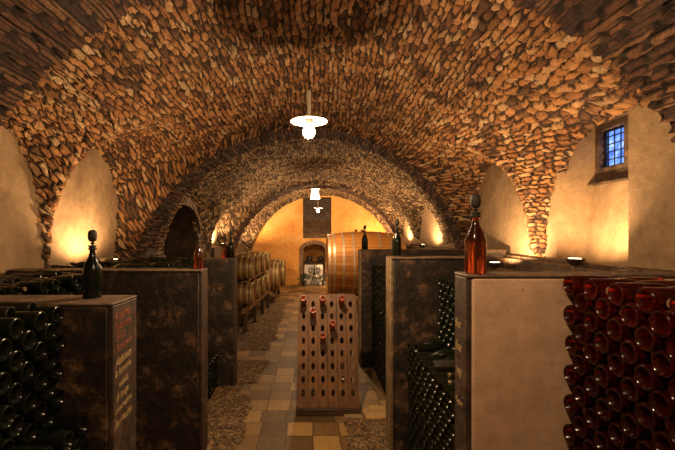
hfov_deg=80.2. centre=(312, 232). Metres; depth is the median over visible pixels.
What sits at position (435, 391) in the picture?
wine bottle
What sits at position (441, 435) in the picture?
wine bottle
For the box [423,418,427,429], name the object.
wine bottle
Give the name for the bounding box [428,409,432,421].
wine bottle
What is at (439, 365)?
wine bottle
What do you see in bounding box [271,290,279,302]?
rack
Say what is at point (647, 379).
wine bottle
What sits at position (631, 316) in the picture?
wine bottle
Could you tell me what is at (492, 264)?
lamp
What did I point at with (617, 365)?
wine bottle
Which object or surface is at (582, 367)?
wine bottle
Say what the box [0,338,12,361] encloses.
wine bottle
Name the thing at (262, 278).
wine barrel
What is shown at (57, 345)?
wine bottle
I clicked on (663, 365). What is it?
wine bottle
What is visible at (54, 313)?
wine bottle
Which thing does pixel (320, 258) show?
stone pot
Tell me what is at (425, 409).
wine bottle
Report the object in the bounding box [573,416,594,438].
wine bottle
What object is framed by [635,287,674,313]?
wine bottle
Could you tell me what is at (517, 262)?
trim
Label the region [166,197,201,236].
trim
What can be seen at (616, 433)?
wine bottle
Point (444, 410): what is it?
wine bottle
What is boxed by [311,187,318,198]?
lantern lamp
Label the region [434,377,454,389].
wine bottle
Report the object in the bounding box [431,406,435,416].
wine bottle
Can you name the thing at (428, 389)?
wine bottle
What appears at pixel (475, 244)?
bottle
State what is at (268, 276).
wine barrel
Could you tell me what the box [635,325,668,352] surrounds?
wine bottle
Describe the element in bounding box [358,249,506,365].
wall
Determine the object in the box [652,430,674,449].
wine bottle
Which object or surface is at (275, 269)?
wine barrel
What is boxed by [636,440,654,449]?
wine bottle
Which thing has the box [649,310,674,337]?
wine bottle
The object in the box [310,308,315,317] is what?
wine bottle
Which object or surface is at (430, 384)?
wine bottle
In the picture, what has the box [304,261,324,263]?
niche shelf
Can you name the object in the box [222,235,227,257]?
bottle
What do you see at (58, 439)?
wine bottle
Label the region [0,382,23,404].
wine bottle
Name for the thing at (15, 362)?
wine bottle
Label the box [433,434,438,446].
wine bottle
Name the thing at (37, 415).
wine bottle
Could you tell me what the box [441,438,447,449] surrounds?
wine bottle
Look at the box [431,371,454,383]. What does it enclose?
wine bottle
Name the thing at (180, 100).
ceiling
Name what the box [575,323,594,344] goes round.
wine bottle
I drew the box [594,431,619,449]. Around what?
wine bottle
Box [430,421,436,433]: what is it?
wine bottle
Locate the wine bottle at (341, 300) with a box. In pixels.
[338,295,344,306]
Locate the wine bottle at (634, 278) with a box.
[618,277,664,280]
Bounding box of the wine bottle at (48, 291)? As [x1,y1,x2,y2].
[19,289,52,294]
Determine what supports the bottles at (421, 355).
on the gravel
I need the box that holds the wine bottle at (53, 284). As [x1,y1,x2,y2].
[30,279,58,289]
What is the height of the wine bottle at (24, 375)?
0.106 m
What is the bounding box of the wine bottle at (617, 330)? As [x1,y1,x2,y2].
[606,317,636,341]
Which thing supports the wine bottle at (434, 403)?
on the wine bottle at (433, 413)
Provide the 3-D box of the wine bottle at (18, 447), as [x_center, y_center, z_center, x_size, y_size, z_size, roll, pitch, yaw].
[-1.409,1.057,1.877,0.332,0.106,0.106,0,0,0]
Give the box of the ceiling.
[0,0,674,267]
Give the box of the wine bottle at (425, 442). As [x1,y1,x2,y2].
[423,434,428,445]
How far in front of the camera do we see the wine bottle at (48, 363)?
2.10 m
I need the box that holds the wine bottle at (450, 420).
[446,410,454,424]
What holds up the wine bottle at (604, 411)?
on the wine bottle
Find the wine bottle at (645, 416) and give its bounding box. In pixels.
[635,402,667,430]
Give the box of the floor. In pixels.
[212,284,385,449]
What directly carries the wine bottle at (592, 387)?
on the wine bottle
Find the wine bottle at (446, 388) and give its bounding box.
[441,384,454,396]
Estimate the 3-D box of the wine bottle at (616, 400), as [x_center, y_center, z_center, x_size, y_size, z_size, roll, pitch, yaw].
[1.414,0.693,1.660,0.332,0.099,0.099,0,0,0]
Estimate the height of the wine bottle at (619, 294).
0.099 m
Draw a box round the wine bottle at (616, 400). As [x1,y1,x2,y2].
[606,387,634,412]
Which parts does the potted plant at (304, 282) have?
pot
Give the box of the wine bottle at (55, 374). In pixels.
[46,361,62,381]
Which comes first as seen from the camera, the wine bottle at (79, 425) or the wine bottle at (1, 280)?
the wine bottle at (79, 425)
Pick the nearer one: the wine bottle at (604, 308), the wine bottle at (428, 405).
the wine bottle at (604, 308)
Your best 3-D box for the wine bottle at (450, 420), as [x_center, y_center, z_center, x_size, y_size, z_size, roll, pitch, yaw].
[1.092,1.271,2.761,0.317,0.091,0.092,0,0,0]
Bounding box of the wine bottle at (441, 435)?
[438,425,445,438]
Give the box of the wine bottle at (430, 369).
[427,366,433,376]
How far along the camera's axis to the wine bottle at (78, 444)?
2.13 m
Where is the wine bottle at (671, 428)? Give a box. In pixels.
[668,420,674,443]
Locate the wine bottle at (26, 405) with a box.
[13,391,36,414]
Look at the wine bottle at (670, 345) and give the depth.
1.40 m
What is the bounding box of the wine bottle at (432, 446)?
[430,438,434,449]
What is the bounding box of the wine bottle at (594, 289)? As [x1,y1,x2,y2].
[583,278,637,300]
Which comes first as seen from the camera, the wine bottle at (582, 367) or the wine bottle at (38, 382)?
the wine bottle at (582, 367)
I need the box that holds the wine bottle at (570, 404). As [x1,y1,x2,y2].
[563,394,583,415]
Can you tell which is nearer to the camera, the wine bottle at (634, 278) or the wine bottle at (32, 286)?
the wine bottle at (634, 278)
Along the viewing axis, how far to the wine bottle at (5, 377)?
1.82 m
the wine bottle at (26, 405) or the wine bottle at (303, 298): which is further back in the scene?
the wine bottle at (303, 298)
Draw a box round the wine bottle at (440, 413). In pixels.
[438,407,443,420]
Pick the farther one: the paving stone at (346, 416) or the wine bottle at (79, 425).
the paving stone at (346, 416)
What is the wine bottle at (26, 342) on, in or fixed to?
on the wine bottle at (38, 353)
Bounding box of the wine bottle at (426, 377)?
[424,371,428,381]
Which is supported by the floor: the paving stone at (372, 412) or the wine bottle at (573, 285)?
the paving stone at (372, 412)
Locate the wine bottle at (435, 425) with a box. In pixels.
[432,417,438,429]
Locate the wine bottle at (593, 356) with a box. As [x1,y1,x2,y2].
[584,343,608,365]
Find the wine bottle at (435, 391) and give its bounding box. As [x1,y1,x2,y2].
[433,384,438,394]
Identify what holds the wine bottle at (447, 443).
on the wine bottle at (444, 447)
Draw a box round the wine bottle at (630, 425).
[620,412,651,439]
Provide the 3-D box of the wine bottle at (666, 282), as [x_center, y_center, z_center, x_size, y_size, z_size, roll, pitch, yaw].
[1.450,0.255,1.735,0.337,0.099,0.099,0,0,0]
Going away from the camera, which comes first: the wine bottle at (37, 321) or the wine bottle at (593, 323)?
the wine bottle at (593, 323)
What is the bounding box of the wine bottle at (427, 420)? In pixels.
[426,414,429,425]
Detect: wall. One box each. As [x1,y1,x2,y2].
[0,126,216,274]
[0,295,136,449]
[5,268,207,449]
[119,258,236,386]
[252,195,385,284]
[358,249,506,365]
[386,256,487,449]
[403,105,674,270]
[455,272,674,449]
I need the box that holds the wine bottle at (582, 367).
[573,354,595,375]
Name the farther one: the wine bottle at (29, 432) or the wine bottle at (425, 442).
the wine bottle at (425, 442)
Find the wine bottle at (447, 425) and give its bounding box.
[443,415,450,429]
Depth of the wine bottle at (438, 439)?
3.04 m
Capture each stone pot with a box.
[307,256,312,261]
[317,256,323,261]
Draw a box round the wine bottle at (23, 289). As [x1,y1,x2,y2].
[0,283,26,291]
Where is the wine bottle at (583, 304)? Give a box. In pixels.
[574,292,595,313]
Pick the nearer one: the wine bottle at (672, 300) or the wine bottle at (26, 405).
the wine bottle at (672, 300)
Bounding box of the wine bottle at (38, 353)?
[23,341,46,362]
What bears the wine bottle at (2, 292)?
on the wine bottle
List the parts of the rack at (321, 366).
rail, foot rail, foot rail, rail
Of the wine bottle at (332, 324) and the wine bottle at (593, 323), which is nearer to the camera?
the wine bottle at (593, 323)
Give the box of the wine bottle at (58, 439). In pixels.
[29,429,74,449]
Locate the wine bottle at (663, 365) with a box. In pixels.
[651,350,674,378]
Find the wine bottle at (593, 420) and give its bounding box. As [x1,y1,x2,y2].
[584,407,609,430]
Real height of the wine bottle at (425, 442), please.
0.091 m
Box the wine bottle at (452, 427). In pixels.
[450,424,454,438]
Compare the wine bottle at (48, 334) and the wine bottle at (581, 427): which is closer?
the wine bottle at (581, 427)
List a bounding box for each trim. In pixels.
[1,243,674,275]
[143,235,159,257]
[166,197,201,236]
[300,240,325,284]
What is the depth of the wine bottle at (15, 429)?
1.89 m
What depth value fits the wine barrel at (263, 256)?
10.34 m
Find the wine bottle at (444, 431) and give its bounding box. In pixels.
[440,420,447,433]
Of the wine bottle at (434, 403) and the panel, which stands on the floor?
the panel
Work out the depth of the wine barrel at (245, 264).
8.84 m
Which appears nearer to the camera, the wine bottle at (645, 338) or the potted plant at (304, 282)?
the wine bottle at (645, 338)
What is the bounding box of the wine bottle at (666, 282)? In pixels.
[606,280,674,294]
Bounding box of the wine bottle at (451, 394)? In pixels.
[448,391,454,404]
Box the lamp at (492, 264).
[488,262,503,267]
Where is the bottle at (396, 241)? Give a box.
[392,219,401,255]
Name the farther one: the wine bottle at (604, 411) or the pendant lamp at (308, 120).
the pendant lamp at (308, 120)
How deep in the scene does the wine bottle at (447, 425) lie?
2.82 m
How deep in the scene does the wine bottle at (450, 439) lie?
2.77 m
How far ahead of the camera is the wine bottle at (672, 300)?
1.40 m
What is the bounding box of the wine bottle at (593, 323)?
[583,311,607,332]
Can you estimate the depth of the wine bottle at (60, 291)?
3.36 m
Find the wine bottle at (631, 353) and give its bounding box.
[620,340,651,365]
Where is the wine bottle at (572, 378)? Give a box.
[564,364,585,385]
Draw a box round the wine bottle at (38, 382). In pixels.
[22,371,47,392]
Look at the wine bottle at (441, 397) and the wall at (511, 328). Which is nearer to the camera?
the wall at (511, 328)
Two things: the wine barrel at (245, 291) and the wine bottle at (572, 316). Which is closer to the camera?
the wine bottle at (572, 316)
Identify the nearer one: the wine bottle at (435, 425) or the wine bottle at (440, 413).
the wine bottle at (440, 413)
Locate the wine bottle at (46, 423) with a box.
[36,409,54,429]
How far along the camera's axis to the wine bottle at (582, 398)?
1.86 m
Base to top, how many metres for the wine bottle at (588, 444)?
0.099 m
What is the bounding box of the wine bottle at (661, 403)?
[649,390,674,419]
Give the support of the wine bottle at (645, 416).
on the wine bottle
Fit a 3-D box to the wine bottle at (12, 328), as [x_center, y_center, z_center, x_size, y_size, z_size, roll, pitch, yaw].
[-1.552,0.452,1.875,0.332,0.106,0.106,-1,0,0]
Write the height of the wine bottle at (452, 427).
0.091 m
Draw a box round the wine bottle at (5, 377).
[0,371,11,395]
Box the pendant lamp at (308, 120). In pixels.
[291,0,326,137]
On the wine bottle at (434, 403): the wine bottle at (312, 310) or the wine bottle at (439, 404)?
the wine bottle at (439, 404)
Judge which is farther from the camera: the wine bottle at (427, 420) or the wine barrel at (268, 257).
the wine barrel at (268, 257)
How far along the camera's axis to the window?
5.20 m
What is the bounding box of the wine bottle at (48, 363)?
[34,351,56,371]
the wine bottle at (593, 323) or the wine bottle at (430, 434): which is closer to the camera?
the wine bottle at (593, 323)
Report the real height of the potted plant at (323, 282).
0.542 m
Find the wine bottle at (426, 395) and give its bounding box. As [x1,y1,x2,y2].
[423,387,428,397]
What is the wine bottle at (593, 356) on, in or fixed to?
on the wine bottle
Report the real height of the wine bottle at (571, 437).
0.099 m
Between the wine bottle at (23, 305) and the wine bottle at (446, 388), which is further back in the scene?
the wine bottle at (446, 388)
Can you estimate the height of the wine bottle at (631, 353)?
0.099 m
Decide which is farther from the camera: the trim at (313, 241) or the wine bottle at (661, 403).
the trim at (313, 241)
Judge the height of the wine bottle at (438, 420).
0.091 m
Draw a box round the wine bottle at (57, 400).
[46,389,64,409]
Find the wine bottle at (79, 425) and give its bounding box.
[48,416,88,437]
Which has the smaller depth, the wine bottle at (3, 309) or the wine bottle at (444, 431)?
the wine bottle at (3, 309)
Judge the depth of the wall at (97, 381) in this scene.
2.24 m
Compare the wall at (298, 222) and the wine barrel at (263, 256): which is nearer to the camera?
the wine barrel at (263, 256)
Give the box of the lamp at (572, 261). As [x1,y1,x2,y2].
[565,258,585,265]
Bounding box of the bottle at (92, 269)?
[82,230,101,298]
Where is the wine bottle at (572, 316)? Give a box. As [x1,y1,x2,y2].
[563,305,584,325]
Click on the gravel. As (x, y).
(226, 412)
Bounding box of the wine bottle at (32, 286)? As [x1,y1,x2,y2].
[11,281,46,292]
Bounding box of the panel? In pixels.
[305,265,322,283]
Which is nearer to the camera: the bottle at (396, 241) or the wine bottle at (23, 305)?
the wine bottle at (23, 305)
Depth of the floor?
5.38 m
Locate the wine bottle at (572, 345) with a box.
[565,335,583,355]
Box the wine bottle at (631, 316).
[620,303,650,327]
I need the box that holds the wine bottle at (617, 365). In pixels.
[608,352,634,376]
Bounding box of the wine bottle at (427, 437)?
[425,430,430,441]
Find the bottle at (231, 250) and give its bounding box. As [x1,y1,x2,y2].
[227,231,234,257]
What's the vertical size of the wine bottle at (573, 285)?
0.099 m
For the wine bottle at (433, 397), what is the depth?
3.16 m
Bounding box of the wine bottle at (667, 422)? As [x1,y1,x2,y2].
[665,420,673,428]
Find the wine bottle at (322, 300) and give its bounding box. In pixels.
[319,295,325,306]
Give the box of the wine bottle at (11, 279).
[0,275,21,283]
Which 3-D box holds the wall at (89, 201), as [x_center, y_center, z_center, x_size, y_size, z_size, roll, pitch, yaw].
[-3.680,0.400,7.750,1.200,3.700,18.500,0,0,0]
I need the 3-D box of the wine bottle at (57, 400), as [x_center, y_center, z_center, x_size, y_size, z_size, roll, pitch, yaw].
[-1.547,0.905,2.181,0.332,0.106,0.106,0,0,0]
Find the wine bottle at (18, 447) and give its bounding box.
[15,445,53,449]
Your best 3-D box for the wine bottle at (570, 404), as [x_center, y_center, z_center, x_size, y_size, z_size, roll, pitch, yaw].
[1.415,0.839,1.954,0.332,0.099,0.099,0,0,0]
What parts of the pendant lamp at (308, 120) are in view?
lamp shade, bulb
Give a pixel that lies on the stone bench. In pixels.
(489, 268)
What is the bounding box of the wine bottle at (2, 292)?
[0,289,5,294]
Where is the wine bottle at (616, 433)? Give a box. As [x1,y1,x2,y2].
[608,422,636,448]
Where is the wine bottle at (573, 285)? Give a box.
[563,275,612,295]
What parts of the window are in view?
pane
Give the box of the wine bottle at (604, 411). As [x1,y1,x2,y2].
[595,397,620,421]
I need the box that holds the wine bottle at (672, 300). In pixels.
[669,295,674,317]
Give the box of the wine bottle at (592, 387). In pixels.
[584,375,605,397]
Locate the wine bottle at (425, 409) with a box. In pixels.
[423,402,427,413]
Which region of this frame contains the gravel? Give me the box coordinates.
[206,303,389,449]
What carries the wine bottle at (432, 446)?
on the wine bottle
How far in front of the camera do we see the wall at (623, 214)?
5.20 m
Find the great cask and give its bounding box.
[326,230,405,295]
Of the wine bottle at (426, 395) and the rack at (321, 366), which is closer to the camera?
the wine bottle at (426, 395)
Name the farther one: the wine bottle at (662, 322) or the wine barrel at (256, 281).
the wine barrel at (256, 281)
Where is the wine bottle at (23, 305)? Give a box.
[0,301,36,310]
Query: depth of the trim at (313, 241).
16.95 m
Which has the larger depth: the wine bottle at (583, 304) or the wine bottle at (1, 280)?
the wine bottle at (1, 280)
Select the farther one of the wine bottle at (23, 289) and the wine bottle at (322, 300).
the wine bottle at (322, 300)
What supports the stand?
on the floor
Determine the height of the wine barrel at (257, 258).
0.547 m
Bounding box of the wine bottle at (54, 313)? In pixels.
[29,306,62,324]
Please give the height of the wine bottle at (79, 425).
0.106 m
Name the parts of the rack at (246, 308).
leg, spacer rail, leg, rail, leg, leg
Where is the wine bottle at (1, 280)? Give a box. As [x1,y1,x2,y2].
[0,279,8,283]
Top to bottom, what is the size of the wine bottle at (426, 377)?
0.091 m
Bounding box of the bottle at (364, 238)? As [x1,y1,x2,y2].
[362,225,367,248]
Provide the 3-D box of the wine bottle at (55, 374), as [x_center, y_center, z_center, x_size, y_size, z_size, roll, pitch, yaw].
[-1.555,0.755,2.181,0.332,0.106,0.106,0,0,0]
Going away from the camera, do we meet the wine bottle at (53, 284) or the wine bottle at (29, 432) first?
the wine bottle at (29, 432)
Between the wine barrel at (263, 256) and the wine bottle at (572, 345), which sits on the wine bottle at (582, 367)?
the wine bottle at (572, 345)
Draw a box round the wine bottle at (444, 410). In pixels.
[442,402,447,415]
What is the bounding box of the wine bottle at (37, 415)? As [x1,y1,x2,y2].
[22,400,46,422]
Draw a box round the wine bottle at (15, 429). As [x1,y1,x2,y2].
[0,414,23,437]
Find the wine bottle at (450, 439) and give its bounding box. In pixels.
[447,429,453,443]
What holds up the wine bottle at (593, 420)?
on the wine bottle
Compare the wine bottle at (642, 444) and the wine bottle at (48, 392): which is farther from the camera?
the wine bottle at (48, 392)
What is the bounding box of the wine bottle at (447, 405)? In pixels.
[445,397,450,409]
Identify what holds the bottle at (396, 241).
on the wall at (413, 313)
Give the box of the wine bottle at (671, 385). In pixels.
[668,378,674,402]
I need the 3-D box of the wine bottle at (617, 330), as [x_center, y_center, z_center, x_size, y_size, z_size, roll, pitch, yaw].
[1.413,0.400,1.657,0.332,0.099,0.099,0,0,1]
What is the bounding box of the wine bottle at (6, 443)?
[0,438,15,449]
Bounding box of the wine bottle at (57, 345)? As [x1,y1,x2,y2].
[46,333,64,353]
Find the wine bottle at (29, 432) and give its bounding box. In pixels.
[12,422,37,445]
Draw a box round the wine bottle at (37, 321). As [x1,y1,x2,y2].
[7,311,47,332]
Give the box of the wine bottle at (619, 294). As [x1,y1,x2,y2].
[608,283,669,306]
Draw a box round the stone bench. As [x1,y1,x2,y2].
[487,266,522,271]
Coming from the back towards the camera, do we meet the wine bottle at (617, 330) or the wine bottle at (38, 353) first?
the wine bottle at (38, 353)
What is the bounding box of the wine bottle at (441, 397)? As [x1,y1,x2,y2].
[438,390,445,402]
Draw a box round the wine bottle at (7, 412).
[0,405,15,430]
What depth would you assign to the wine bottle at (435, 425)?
3.07 m
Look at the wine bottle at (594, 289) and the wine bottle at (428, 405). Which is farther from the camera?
the wine bottle at (428, 405)
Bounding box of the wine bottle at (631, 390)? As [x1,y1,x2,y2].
[621,376,650,402]
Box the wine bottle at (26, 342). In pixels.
[12,330,36,351]
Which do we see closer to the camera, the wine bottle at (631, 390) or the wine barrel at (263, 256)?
the wine bottle at (631, 390)
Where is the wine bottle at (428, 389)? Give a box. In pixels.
[425,382,430,393]
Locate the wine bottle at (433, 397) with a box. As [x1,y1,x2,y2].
[430,388,436,399]
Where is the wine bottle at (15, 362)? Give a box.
[0,350,23,372]
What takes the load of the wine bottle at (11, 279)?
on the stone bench
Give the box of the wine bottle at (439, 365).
[433,360,454,371]
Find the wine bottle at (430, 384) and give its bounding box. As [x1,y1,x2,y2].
[428,377,432,388]
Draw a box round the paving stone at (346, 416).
[344,412,363,419]
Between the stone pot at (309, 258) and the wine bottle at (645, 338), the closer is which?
the wine bottle at (645, 338)
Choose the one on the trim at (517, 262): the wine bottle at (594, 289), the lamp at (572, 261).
the lamp at (572, 261)
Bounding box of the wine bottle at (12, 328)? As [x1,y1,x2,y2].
[0,317,23,340]
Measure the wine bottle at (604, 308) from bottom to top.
0.099 m
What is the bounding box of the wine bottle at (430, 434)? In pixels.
[428,426,433,437]
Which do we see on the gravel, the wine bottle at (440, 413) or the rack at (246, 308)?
the rack at (246, 308)
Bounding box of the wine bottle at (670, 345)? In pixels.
[666,336,674,361]
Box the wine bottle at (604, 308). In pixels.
[595,297,620,319]
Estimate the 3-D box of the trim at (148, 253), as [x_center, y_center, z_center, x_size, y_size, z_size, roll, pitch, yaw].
[-2.950,0.300,6.835,0.460,0.600,0.570,0,0,0]
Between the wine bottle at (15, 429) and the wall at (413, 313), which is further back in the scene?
the wall at (413, 313)
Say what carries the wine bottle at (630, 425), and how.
on the wine bottle
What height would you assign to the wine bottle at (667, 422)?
0.099 m
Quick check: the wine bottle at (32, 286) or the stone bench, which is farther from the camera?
the stone bench
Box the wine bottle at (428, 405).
[426,398,431,409]
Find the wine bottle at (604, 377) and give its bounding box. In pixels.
[594,364,623,387]
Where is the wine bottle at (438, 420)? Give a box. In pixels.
[436,412,440,424]
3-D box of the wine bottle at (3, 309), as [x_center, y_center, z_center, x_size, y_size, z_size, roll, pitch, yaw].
[-1.663,0.407,2.009,0.297,0.076,0.076,-1,0,1]
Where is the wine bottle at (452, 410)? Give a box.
[450,405,454,418]
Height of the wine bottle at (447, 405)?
0.091 m
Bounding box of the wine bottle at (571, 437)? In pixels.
[563,424,584,445]
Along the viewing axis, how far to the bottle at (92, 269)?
2.41 m
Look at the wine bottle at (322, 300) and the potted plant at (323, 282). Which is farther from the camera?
the potted plant at (323, 282)
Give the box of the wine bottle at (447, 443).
[445,434,451,447]
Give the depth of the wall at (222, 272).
5.72 m
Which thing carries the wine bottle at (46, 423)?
on the wine bottle at (58, 439)
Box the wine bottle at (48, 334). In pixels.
[36,323,56,342]
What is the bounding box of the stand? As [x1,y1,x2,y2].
[308,265,319,284]
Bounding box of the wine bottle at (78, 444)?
[70,437,83,449]
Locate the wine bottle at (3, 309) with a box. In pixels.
[0,306,15,317]
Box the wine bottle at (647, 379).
[634,364,670,391]
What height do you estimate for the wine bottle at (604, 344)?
0.099 m
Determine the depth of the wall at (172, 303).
3.90 m
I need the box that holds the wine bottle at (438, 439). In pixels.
[436,430,441,442]
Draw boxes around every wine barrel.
[217,256,254,279]
[235,253,265,272]
[235,254,260,275]
[237,278,260,299]
[237,281,254,304]
[241,251,270,269]
[256,275,265,294]
[261,272,270,290]
[266,262,280,291]
[271,259,285,286]
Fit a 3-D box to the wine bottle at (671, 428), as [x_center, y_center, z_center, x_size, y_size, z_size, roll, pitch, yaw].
[1.419,0.695,1.367,0.332,0.099,0.099,1,0,1]
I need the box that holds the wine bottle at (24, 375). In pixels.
[10,361,34,382]
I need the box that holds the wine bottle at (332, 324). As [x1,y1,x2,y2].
[329,320,335,329]
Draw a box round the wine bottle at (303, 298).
[300,295,306,306]
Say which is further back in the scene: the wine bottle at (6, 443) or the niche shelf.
the niche shelf
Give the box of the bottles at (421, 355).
[2,256,634,449]
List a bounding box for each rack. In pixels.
[237,270,269,332]
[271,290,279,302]
[296,294,359,415]
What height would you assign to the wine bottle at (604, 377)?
0.099 m
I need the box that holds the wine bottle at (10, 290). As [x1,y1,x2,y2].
[0,286,19,294]
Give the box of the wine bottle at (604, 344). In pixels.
[594,331,621,353]
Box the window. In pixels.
[602,125,623,167]
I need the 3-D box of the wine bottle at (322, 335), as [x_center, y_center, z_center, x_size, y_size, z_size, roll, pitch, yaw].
[0.124,1.325,5.042,0.080,0.186,0.271,0,0,0]
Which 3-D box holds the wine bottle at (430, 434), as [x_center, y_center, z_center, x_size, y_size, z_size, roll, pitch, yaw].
[1.093,1.603,3.223,0.317,0.091,0.092,0,0,0]
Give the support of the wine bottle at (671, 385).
on the wine bottle
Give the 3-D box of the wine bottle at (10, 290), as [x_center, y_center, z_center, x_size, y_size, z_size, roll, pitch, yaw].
[-2.284,0.424,2.860,0.317,0.091,0.092,0,0,0]
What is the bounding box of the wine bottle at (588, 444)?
[583,439,596,449]
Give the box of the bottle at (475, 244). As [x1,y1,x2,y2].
[464,194,486,273]
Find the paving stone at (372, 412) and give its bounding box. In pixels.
[362,404,385,420]
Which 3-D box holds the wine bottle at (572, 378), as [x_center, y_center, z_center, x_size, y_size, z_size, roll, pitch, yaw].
[1.416,0.694,1.955,0.332,0.099,0.099,0,0,-1]
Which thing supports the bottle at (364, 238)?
on the wall at (367, 258)
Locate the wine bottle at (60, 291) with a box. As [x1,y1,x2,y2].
[52,287,63,294]
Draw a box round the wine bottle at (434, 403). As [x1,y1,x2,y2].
[432,400,438,412]
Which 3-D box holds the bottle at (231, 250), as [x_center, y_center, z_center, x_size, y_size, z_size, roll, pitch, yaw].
[-1.200,0.168,5.850,0.103,0.394,0.103,0,0,0]
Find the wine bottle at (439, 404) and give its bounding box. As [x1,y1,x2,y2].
[436,395,441,406]
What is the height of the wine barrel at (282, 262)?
1.000 m
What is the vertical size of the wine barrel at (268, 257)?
0.547 m
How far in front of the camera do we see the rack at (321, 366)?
5.07 m
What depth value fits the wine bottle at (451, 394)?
2.74 m
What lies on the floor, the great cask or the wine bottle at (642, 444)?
the great cask
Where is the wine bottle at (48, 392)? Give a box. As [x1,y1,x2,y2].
[36,380,55,401]
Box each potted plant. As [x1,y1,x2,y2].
[297,273,309,285]
[318,273,325,285]
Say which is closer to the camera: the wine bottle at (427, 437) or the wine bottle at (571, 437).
the wine bottle at (571, 437)
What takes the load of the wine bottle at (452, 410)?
on the wine bottle
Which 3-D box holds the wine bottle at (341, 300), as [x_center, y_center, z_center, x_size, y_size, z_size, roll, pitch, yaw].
[0.369,0.887,5.201,0.080,0.186,0.271,0,0,0]
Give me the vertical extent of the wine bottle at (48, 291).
0.091 m
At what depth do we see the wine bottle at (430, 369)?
3.27 m
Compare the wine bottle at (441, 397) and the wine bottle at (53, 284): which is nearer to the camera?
the wine bottle at (441, 397)
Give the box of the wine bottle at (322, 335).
[320,333,325,342]
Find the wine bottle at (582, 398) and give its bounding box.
[573,385,596,407]
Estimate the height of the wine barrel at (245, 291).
0.547 m

